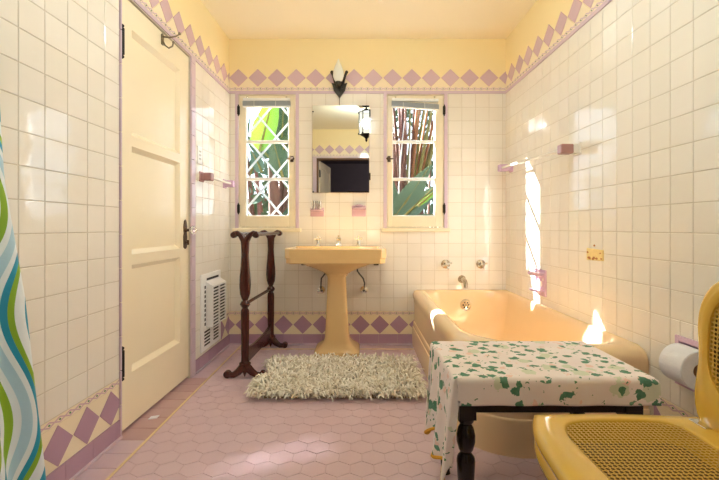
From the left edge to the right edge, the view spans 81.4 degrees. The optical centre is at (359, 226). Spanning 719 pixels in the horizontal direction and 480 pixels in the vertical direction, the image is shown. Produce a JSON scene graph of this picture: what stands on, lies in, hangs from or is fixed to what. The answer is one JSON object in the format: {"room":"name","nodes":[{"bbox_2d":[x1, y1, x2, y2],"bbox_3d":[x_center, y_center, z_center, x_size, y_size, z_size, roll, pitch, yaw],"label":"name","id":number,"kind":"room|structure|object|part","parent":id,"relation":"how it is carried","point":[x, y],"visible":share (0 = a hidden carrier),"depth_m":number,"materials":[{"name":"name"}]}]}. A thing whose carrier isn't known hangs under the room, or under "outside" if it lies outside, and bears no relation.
{"room":"bathroom","nodes":[
{"label":"bathroom","id":0,"kind":"room"},
{"bbox_2d":[0,0,228,474],"bbox_3d":[-1.117,-0.280,1.655,0.094,2.488,3.481,0,0,1],"label":"wall","id":1,"kind":"structure","parent":0,"point":[59,59],"depth_m":1.58,"materials":[{"name":"beige tile"}]},
{"bbox_2d":[40,312,230,479],"bbox_3d":[-1.062,0.805,1.776,0.020,0.265,3.136,0,0,1],"label":"baseboard","id":2,"kind":"structure","parent":1,"relation":"attached to","point":[76,443],"depth_m":1.64,"materials":[{"name":"tile"}]},
{"bbox_2d":[119,0,195,435],"bbox_3d":[-1.058,-0.061,2.262,0.012,2.008,0.808,0,0,1],"label":"trim","id":3,"kind":"structure","parent":1,"relation":"attached to","point":[192,60],"depth_m":2.61,"materials":[{"name":"wood"}]},
{"bbox_2d":[120,0,196,430],"bbox_3d":[-1.058,-0.064,2.233,0.113,1.980,0.733,0,0,1],"label":"door","id":4,"kind":"structure","parent":1,"relation":"in","point":[155,77],"depth_m":2.19,"materials":[{"name":"beige paint"}]},
{"bbox_3d":[-1.081,-0.681,2.227,0.021,0.500,0.510,0,0,1],"label":"panel","id":5,"kind":"part","parent":4,"relation":"part of","materials":[{"name":"beige paint"}]},
{"bbox_3d":[-1.081,-0.126,2.227,0.021,0.510,0.510,0,0,1],"label":"panel","id":6,"kind":"part","parent":4,"relation":"part of","materials":[{"name":"beige paint"}]},
{"bbox_3d":[-1.081,0.431,2.227,0.021,0.505,0.510,0,0,1],"label":"panel","id":7,"kind":"part","parent":4,"relation":"part of","materials":[{"name":"beige paint"}]},
{"bbox_2d":[161,32,180,48],"bbox_3d":[-1.024,-1.015,2.271,0.102,0.099,0.026,0,0,-13],"label":"coat hook","id":8,"kind":"object","parent":4,"relation":"attached to","point":[179,33],"visible":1,"depth_m":2.26,"materials":[{"name":"silver metal"}]},
{"bbox_3d":[-1.049,0.044,2.548,0.035,0.179,0.048,0,0,0],"label":"handle","id":9,"kind":"part","parent":4,"relation":"part of","materials":[{"name":"brown metal"}]},
{"bbox_3d":[-1.015,0.019,2.548,0.040,0.054,0.054,0,0,0],"label":"knob","id":10,"kind":"part","parent":4,"relation":"part of","materials":[{"name":"clear glass"}]},
{"bbox_2d":[133,0,229,92],"bbox_3d":[-1.068,-1.165,1.776,0.008,0.197,3.136,0,0,1],"label":"border","id":11,"kind":"structure","parent":1,"relation":"attached to","point":[161,13],"depth_m":2.52,"materials":[{"name":"tile"}]},
{"bbox_2d":[197,146,201,164],"bbox_3d":[-1.048,-0.471,2.745,0.006,0.116,0.072,0,0,1],"label":"outlet plate","id":12,"kind":"object","parent":1,"relation":"attached to","point":[199,149],"visible":1,"depth_m":2.73,"materials":[{"name":"white plastic"}]},
{"bbox_2d":[200,270,225,352],"bbox_3d":[-1.019,0.575,2.935,0.057,0.515,0.366,0,0,1],"label":"air vent","id":13,"kind":"object","parent":1,"relation":"in","point":[212,286],"visible":1,"depth_m":2.86,"materials":[{"name":"white metal"}]},
{"bbox_2d":[199,171,234,187],"bbox_3d":[-1.010,-0.333,2.999,0.080,0.068,0.518,0,0,1],"label":"towel bar","id":14,"kind":"object","parent":1,"relation":"attached to","point":[203,176],"visible":1,"depth_m":2.79,"materials":[{"name":"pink ceramic"}]},
{"bbox_2d":[203,173,213,180],"bbox_3d":[-1.002,-0.333,2.775,0.056,0.052,0.052,0,0,0],"label":"socket","id":15,"kind":"object","parent":14,"relation":"attached to","point":[206,176],"depth_m":2.75,"materials":[{"name":"pink ceramic"}]},
{"bbox_2d":[226,180,234,186],"bbox_3d":[-0.994,-0.333,3.225,0.056,0.052,0.052,0,0,0],"label":"socket","id":16,"kind":"object","parent":14,"relation":"attached to","point":[232,183],"depth_m":3.20,"materials":[{"name":"pink ceramic"}]},
{"bbox_2d":[75,345,546,479],"bbox_3d":[0.070,0.967,1.754,2.460,0.054,3.279,0,0,0],"label":"floor","id":17,"kind":"structure","parent":0,"point":[206,428],"depth_m":1.86,"materials":[{"name":"tile"}]},
{"bbox_2d":[148,415,159,419],"bbox_3d":[-1.014,0.939,2.062,0.049,0.004,0.028,0,0,-22],"label":"paper scrap","id":18,"kind":"object","parent":17,"relation":"on","point":[156,416],"visible":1,"depth_m":2.06,"materials":[{"name":"white paper"}]},
{"bbox_2d":[223,230,287,377],"bbox_3d":[-0.704,0.482,2.938,0.267,0.920,0.703,0,0,2],"label":"towel rack","id":19,"kind":"object","parent":17,"relation":"on","point":[248,352],"visible":0.98,"depth_m":2.61,"materials":[{"name":"brown wood"}]},
{"bbox_3d":[-0.716,0.066,2.615,0.177,0.088,0.043,0,0,0],"label":"scroll arm","id":20,"kind":"part","parent":19,"relation":"part of","materials":[{"name":"brown wood"}]},
{"bbox_3d":[-0.704,0.482,2.938,0.021,0.021,0.647,0,0,2],"label":"rail","id":21,"kind":"part","parent":19,"relation":"part of","materials":[{"name":"brown wood"}]},
{"bbox_3d":[-0.635,0.047,2.938,0.022,0.022,0.647,0,0,2],"label":"rail","id":22,"kind":"part","parent":19,"relation":"part of","materials":[{"name":"brown wood"}]},
{"bbox_3d":[-0.692,0.066,3.262,0.177,0.088,0.043,0,0,0],"label":"scroll arm","id":23,"kind":"part","parent":19,"relation":"part of","materials":[{"name":"brown wood"}]},
{"bbox_2d":[243,352,427,400],"bbox_3d":[-0.118,0.901,2.574,1.089,0.079,0.774,0,0,0],"label":"rug","id":24,"kind":"object","parent":17,"relation":"on","point":[293,377],"visible":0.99,"depth_m":2.46,"materials":[{"name":"fabric"}]},
{"bbox_2d":[285,235,385,356],"bbox_3d":[-0.166,0.503,3.106,0.704,0.882,0.476,0,0,0],"label":"pedestal sink","id":25,"kind":"object","parent":17,"relation":"on","point":[337,261],"visible":0.98,"depth_m":3.02,"materials":[{"name":"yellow ceramic"}]},
{"bbox_2d":[314,236,321,245],"bbox_3d":[-0.324,0.107,3.259,0.061,0.083,0.061,0,0,0],"label":"tap","id":26,"kind":"object","parent":25,"relation":"on","point":[317,238],"depth_m":3.25,"materials":[{"name":"silver metal"}]},
{"bbox_2d":[285,246,385,276],"bbox_3d":[-0.166,0.254,3.102,0.704,0.210,0.468,0,0,0],"label":"basin","id":27,"kind":"object","parent":25,"relation":"in","point":[334,261],"depth_m":2.87,"materials":[{"name":"yellow ceramic"}]},
{"bbox_2d":[335,235,342,245],"bbox_3d":[-0.162,0.105,3.219,0.064,0.087,0.134,0,0,0],"label":"faucet","id":28,"kind":"object","parent":25,"relation":"on","point":[338,240],"depth_m":3.24,"materials":[{"name":"silver metal"}]},
{"bbox_2d":[355,235,361,245],"bbox_3d":[-0.008,0.107,3.259,0.061,0.083,0.061,0,0,0],"label":"tap","id":29,"kind":"object","parent":25,"relation":"on","point":[358,238],"depth_m":3.25,"materials":[{"name":"silver metal"}]},
{"bbox_2d":[412,290,649,458],"bbox_3d":[0.806,0.721,2.521,0.772,0.447,1.641,0,0,0],"label":"bathtub","id":30,"kind":"object","parent":17,"relation":"on","point":[439,315],"visible":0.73,"depth_m":2.53,"materials":[{"name":"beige ceramic"}]},
{"bbox_3d":[0.832,0.608,3.277,0.092,0.094,0.041,0,0,0],"label":"overflow plate","id":31,"kind":"part","parent":30,"relation":"part of","materials":[{"name":"silver metal"}]},
{"bbox_2d":[441,406,642,479],"bbox_3d":[0.584,0.701,1.451,0.577,0.487,0.378,0,0,0],"label":"table","id":32,"kind":"object","parent":17,"relation":"on","point":[465,434],"visible":0.27,"depth_m":1.27,"materials":[{"name":"black wood"}]},
{"bbox_3d":[0.330,0.712,1.297,0.057,0.465,0.057,0,0,0],"label":"leg","id":33,"kind":"part","parent":32,"relation":"part of","materials":[{"name":"black wood"}]},
{"bbox_2d":[424,341,661,479],"bbox_3d":[0.567,0.613,1.448,0.663,0.329,0.426,0,0,0],"label":"tablecloth","id":34,"kind":"object","parent":32,"relation":"on","point":[460,373],"visible":1,"depth_m":1.28,"materials":[{"name":"fabric"}]},
{"bbox_3d":[0.837,0.712,1.297,0.057,0.465,0.057,0,0,0],"label":"leg","id":35,"kind":"part","parent":32,"relation":"part of","materials":[{"name":"black wood"}]},
{"bbox_2d":[532,281,718,479],"bbox_3d":[0.650,0.521,0.849,0.507,0.845,0.536,0,0,0],"label":"cane chair","id":36,"kind":"object","parent":17,"relation":"on","point":[567,446],"visible":1,"depth_m":1.00,"materials":[{"name":"yellow paint"}]},
{"bbox_3d":[0.641,0.509,0.848,0.478,0.041,0.528,0,0,0],"label":"seat","id":37,"kind":"part","parent":36,"relation":"part of","materials":[{"name":"yellow wicker"}]},
{"bbox_3d":[0.642,0.553,0.848,0.473,0.046,0.520,0,0,0],"label":"seat frame","id":38,"kind":"part","parent":36,"relation":"part of","materials":[{"name":"yellow paint"}]},
{"bbox_3d":[0.654,0.495,0.866,0.324,0.001,0.400,0,0,0],"label":"cane panel","id":39,"kind":"part","parent":36,"relation":"part of","materials":[{"name":"yellow wicker"}]},
{"bbox_3d":[0.873,0.310,0.850,0.045,0.423,0.450,0,0,0],"label":"backrest","id":40,"kind":"part","parent":36,"relation":"part of","materials":[{"name":"yellow paint"}]},
{"bbox_3d":[0.871,0.289,0.850,0.015,0.302,0.378,0,0,0],"label":"cane panel","id":41,"kind":"part","parent":36,"relation":"part of","materials":[{"name":"yellow wicker"}]},
{"bbox_2d":[229,39,505,342],"bbox_3d":[0.050,-0.280,3.369,2.700,2.488,0.059,0,0,0],"label":"wall","id":42,"kind":"structure","parent":0,"point":[476,123],"depth_m":3.34,"materials":[{"name":"beige tile"}]},
{"bbox_2d":[232,93,300,231],"bbox_3d":[-0.770,-0.506,3.396,0.724,1.211,0.182,0,0,0],"label":"window","id":43,"kind":"structure","parent":42,"relation":"in","point":[244,222],"depth_m":3.34,"materials":[{"name":"wood"}]},
{"bbox_2d":[242,96,290,107],"bbox_3d":[-0.739,-0.997,3.323,0.376,0.089,0.034,0,0,0],"label":"blind","id":44,"kind":"object","parent":43,"relation":"attached to","point":[247,102],"visible":1,"depth_m":3.31,"materials":[{"name":"white paint"}]},
{"bbox_3d":[-0.739,-0.957,3.326,0.376,0.010,0.026,0,0,0],"label":"rail","id":45,"kind":"part","parent":44,"relation":"part of","materials":[{"name":"white paint"}]},
{"bbox_2d":[310,208,323,215],"bbox_3d":[-0.338,-0.119,3.311,0.108,0.070,0.066,0,0,0],"label":"holder","id":46,"kind":"object","parent":42,"relation":"attached to","point":[313,212],"visible":0.99,"depth_m":3.33,"materials":[{"name":"pink ceramic"}]},
{"bbox_2d":[311,201,315,208],"bbox_3d":[-0.364,-0.172,3.306,0.042,0.067,0.041,0,0,0],"label":"tumbler","id":47,"kind":"object","parent":46,"relation":"on","point":[313,203],"visible":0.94,"depth_m":3.29,"materials":[{"name":"silver metal"}]},
{"bbox_2d":[317,201,321,208],"bbox_3d":[-0.318,-0.172,3.306,0.042,0.067,0.041,0,0,0],"label":"tumbler","id":48,"kind":"object","parent":46,"relation":"on","point":[319,203],"visible":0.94,"depth_m":3.29,"materials":[{"name":"clear glass"}]},
{"bbox_2d":[229,311,413,344],"bbox_3d":[-0.300,0.805,3.334,1.500,0.265,0.020,0,0,0],"label":"baseboard","id":49,"kind":"structure","parent":42,"relation":"attached to","point":[292,327],"depth_m":3.34,"materials":[{"name":"tile"}]},
{"bbox_2d":[330,59,347,104],"bbox_3d":[-0.160,-1.145,3.289,0.141,0.353,0.102,0,0,0],"label":"wall sconce","id":50,"kind":"object","parent":42,"relation":"attached to","point":[339,86],"visible":1,"depth_m":3.28,"materials":[{"name":"grey metal"}]},
{"bbox_3d":[-0.166,-1.228,3.282,0.088,0.185,0.088,0,0,0],"label":"lamp shade","id":51,"kind":"part","parent":50,"relation":"part of","materials":[{"name":"white glass"}]},
{"bbox_3d":[-0.160,-1.104,3.325,0.124,0.155,0.030,0,0,0],"label":"plate","id":52,"kind":"part","parent":50,"relation":"part of","materials":[{"name":"grey metal"}]},
{"bbox_3d":[-0.120,-1.177,3.306,0.062,0.116,0.032,0,0,35],"label":"arm","id":53,"kind":"part","parent":50,"relation":"part of","materials":[{"name":"grey metal"}]},
{"bbox_2d":[312,105,370,192],"bbox_3d":[-0.144,-0.621,3.331,0.464,0.695,0.026,0,0,0],"label":"mirror","id":54,"kind":"object","parent":42,"relation":"attached to","point":[340,133],"visible":1,"depth_m":3.33,"materials":[{"name":"beige mirror"}]},
{"bbox_2d":[352,206,365,215],"bbox_3d":[-0.005,-0.128,3.311,0.112,0.087,0.066,0,0,0],"label":"soap dish","id":55,"kind":"object","parent":42,"relation":"attached to","point":[356,211],"visible":0.98,"depth_m":3.33,"materials":[{"name":"pink ceramic"}]},
{"bbox_2d":[229,69,505,93],"bbox_3d":[0.061,-1.165,3.340,2.222,0.197,0.008,0,0,0],"label":"border","id":56,"kind":"structure","parent":42,"relation":"attached to","point":[480,86],"depth_m":3.34,"materials":[{"name":"tile"}]},
{"bbox_2d":[381,93,449,231],"bbox_3d":[0.447,-0.517,3.352,0.548,1.110,0.094,0,0,0],"label":"window","id":57,"kind":"structure","parent":42,"relation":"in","point":[437,222],"depth_m":3.34,"materials":[{"name":"wood"}]},
{"bbox_2d":[392,96,438,110],"bbox_3d":[0.443,-0.983,3.323,0.374,0.117,0.034,0,0,0],"label":"blind","id":58,"kind":"object","parent":57,"relation":"attached to","point":[404,103],"visible":1,"depth_m":3.31,"materials":[{"name":"white paint"}]},
{"bbox_3d":[0.443,-0.943,3.326,0.374,0.038,0.026,0,0,0],"label":"rail","id":59,"kind":"part","parent":58,"relation":"part of","materials":[{"name":"white paint"}]},
{"bbox_2d":[441,259,451,269],"bbox_3d":[0.688,0.296,3.305,0.081,0.082,0.072,0,0,0],"label":"tap","id":60,"kind":"object","parent":42,"relation":"attached to","point":[445,263],"visible":1,"depth_m":3.29,"materials":[{"name":"silver metal"}]},
{"bbox_2d":[458,275,467,287],"bbox_3d":[0.818,0.427,3.271,0.064,0.083,0.140,0,0,0],"label":"spout","id":61,"kind":"object","parent":42,"relation":"attached to","point":[462,279],"visible":1,"depth_m":3.26,"materials":[{"name":"silver metal"}]},
{"bbox_2d":[476,260,487,269],"bbox_3d":[0.968,0.296,3.305,0.081,0.082,0.072,0,0,0],"label":"tap","id":62,"kind":"object","parent":42,"relation":"attached to","point":[480,264],"visible":1,"depth_m":3.29,"materials":[{"name":"silver metal"}]},
{"bbox_2d":[201,0,536,38],"bbox_3d":[0.050,-1.534,1.760,2.700,0.060,3.289,0,0,0],"label":"ceiling","id":63,"kind":"structure","parent":0,"point":[238,19],"depth_m":3.02,"materials":[{"name":"beige paint"}]},
{"bbox_2d":[506,0,718,416],"bbox_3d":[1.237,-0.280,1.655,0.094,2.488,3.480,0,0,-1],"label":"wall","id":64,"kind":"structure","parent":0,"point":[637,84],"depth_m":1.90,"materials":[{"name":"beige tile"}]},
{"bbox_2d":[528,268,546,296],"bbox_3d":[1.145,0.357,2.710,0.073,0.167,0.160,0,0,0],"label":"soap dish","id":65,"kind":"object","parent":64,"relation":"attached to","point":[539,274],"visible":1,"depth_m":2.67,"materials":[{"name":"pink ceramic"}]},
{"bbox_3d":[1.173,0.357,2.710,0.014,0.167,0.160,0,0,-1],"label":"plate","id":66,"kind":"part","parent":65,"relation":"part of","materials":[{"name":"purple ceramic"}]},
{"bbox_2d":[498,142,580,172],"bbox_3d":[1.127,-0.438,2.739,0.105,0.101,1.018,0,0,-1],"label":"towel bar","id":67,"kind":"object","parent":64,"relation":"attached to","point":[562,149],"visible":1,"depth_m":2.28,"materials":[{"name":"pink ceramic"}]},
{"bbox_2d":[498,164,507,171],"bbox_3d":[1.103,-0.454,3.215,0.069,0.052,0.052,0,0,0],"label":"socket","id":68,"kind":"object","parent":67,"relation":"attached to","point":[500,167],"depth_m":3.19,"materials":[{"name":"pink ceramic"}]},
{"bbox_2d":[557,144,573,154],"bbox_3d":[1.116,-0.421,2.265,0.069,0.052,0.052,0,0,0],"label":"socket","id":69,"kind":"object","parent":67,"relation":"attached to","point":[562,149],"depth_m":2.24,"materials":[{"name":"pink ceramic"}]},
{"bbox_2d":[505,0,611,92],"bbox_3d":[1.189,-1.165,1.776,0.008,0.197,3.135,0,0,-1],"label":"border","id":70,"kind":"structure","parent":64,"relation":"attached to","point":[580,14],"depth_m":2.52,"materials":[{"name":"tile"}]},
{"bbox_2d":[587,245,603,260],"bbox_3d":[1.183,0.130,2.100,0.010,0.083,0.144,0,0,-1],"label":"soap dish","id":71,"kind":"object","parent":64,"relation":"attached to","point":[592,254],"visible":1,"depth_m":2.09,"materials":[{"name":"ceramic"}]},
{"bbox_2d":[654,397,695,416],"bbox_3d":[1.194,0.805,0.950,0.020,0.265,1.481,0,0,-1],"label":"baseboard","id":72,"kind":"structure","parent":64,"relation":"attached to","point":[658,410],"depth_m":1.61,"materials":[{"name":"tile"}]},
{"bbox_2d":[675,334,698,391],"bbox_3d":[1.220,0.494,1.484,0.132,0.182,0.172,0,0,0],"label":"paper holder","id":73,"kind":"object","parent":64,"relation":"attached to","point":[678,339],"visible":0.2,"depth_m":1.53,"materials":[{"name":"purple ceramic"}]},
{"bbox_2d":[659,343,698,389],"bbox_3d":[1.167,0.494,1.484,0.137,0.136,0.111,0,0,0],"label":"toilet roll","id":74,"kind":"object","parent":73,"relation":"in","point":[678,362],"visible":0.76,"depth_m":1.45,"materials":[{"name":"white paper"}]},
{"bbox_3d":[-1.060,-1.086,0.770,0.072,0.022,1.082,0,0,0],"label":"curtain rod","id":75,"kind":"object","parent":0,"visible":0},
{"bbox_2d":[0,117,45,479],"bbox_3d":[-0.979,-0.091,0.803,0.212,1.950,0.765,0,0,0],"label":"shower curtain","id":76,"kind":"object","parent":75,"relation":"hanging from","point":[21,448],"visible":1,"depth_m":1.15,"materials":[{"name":"multicoloured fabric"}]},
{"label":"outside","id":77,"kind":"structure","parent":0,"visible":0},
{"bbox_3d":[0.000,1.269,12.700,28.000,0.050,18.601,0,0,0],"label":"ground","id":78,"kind":"structure","parent":77,"visible":0},
{"bbox_2d":[252,160,278,212],"bbox_3d":[-1.258,0.098,5.704,1.218,2.292,0.477,0,0,0],"label":"bush","id":79,"kind":"object","parent":78,"relation":"on","point":[265,170],"visible":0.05,"depth_m":5.66,"materials":[{"name":"green plant"}]},
{"bbox_2d":[248,108,287,214],"bbox_3d":[-0.970,-0.131,4.208,0.824,2.750,0.418,0,0,19],"label":"banana plant","id":80,"kind":"object","parent":78,"relation":"on","point":[276,119],"visible":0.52,"depth_m":4.04,"materials":[{"name":"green plant"}]},
{"bbox_3d":[-0.819,0.317,4.100,0.200,1.855,0.200,0,0,0],"label":"stem","id":81,"kind":"part","parent":80,"relation":"part of","materials":[{"name":"brown plant"}]},
{"bbox_2d":[248,156,287,214],"bbox_3d":[-0.998,0.227,4.461,0.888,2.034,0.518,0,0,0],"label":"shrub","id":82,"kind":"object","parent":78,"relation":"on","point":[253,209],"visible":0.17,"depth_m":4.38,"materials":[{"name":"green plant"}]},
{"bbox_2d":[393,108,433,214],"bbox_3d":[0.644,-0.251,4.580,0.837,2.990,0.480,0,0,0],"label":"fan palm","id":83,"kind":"object","parent":78,"relation":"on","point":[417,161],"visible":0.28,"depth_m":4.45,"materials":[{"name":"brown plant"}]},
{"bbox_2d":[393,163,433,214],"bbox_3d":[0.505,0.319,3.901,0.591,1.850,0.185,0,0,14],"label":"plant","id":84,"kind":"object","parent":78,"relation":"on","point":[412,199],"visible":0.44,"depth_m":3.94,"materials":[{"name":"green plant"}]},
{"bbox_2d":[393,108,433,214],"bbox_3d":[0.839,-0.307,5.654,1.443,3.103,0.592,0,0,0],"label":"bush","id":85,"kind":"object","parent":78,"relation":"on","point":[396,110],"visible":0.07,"depth_m":5.58,"materials":[{"name":"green plant"}]}
]}

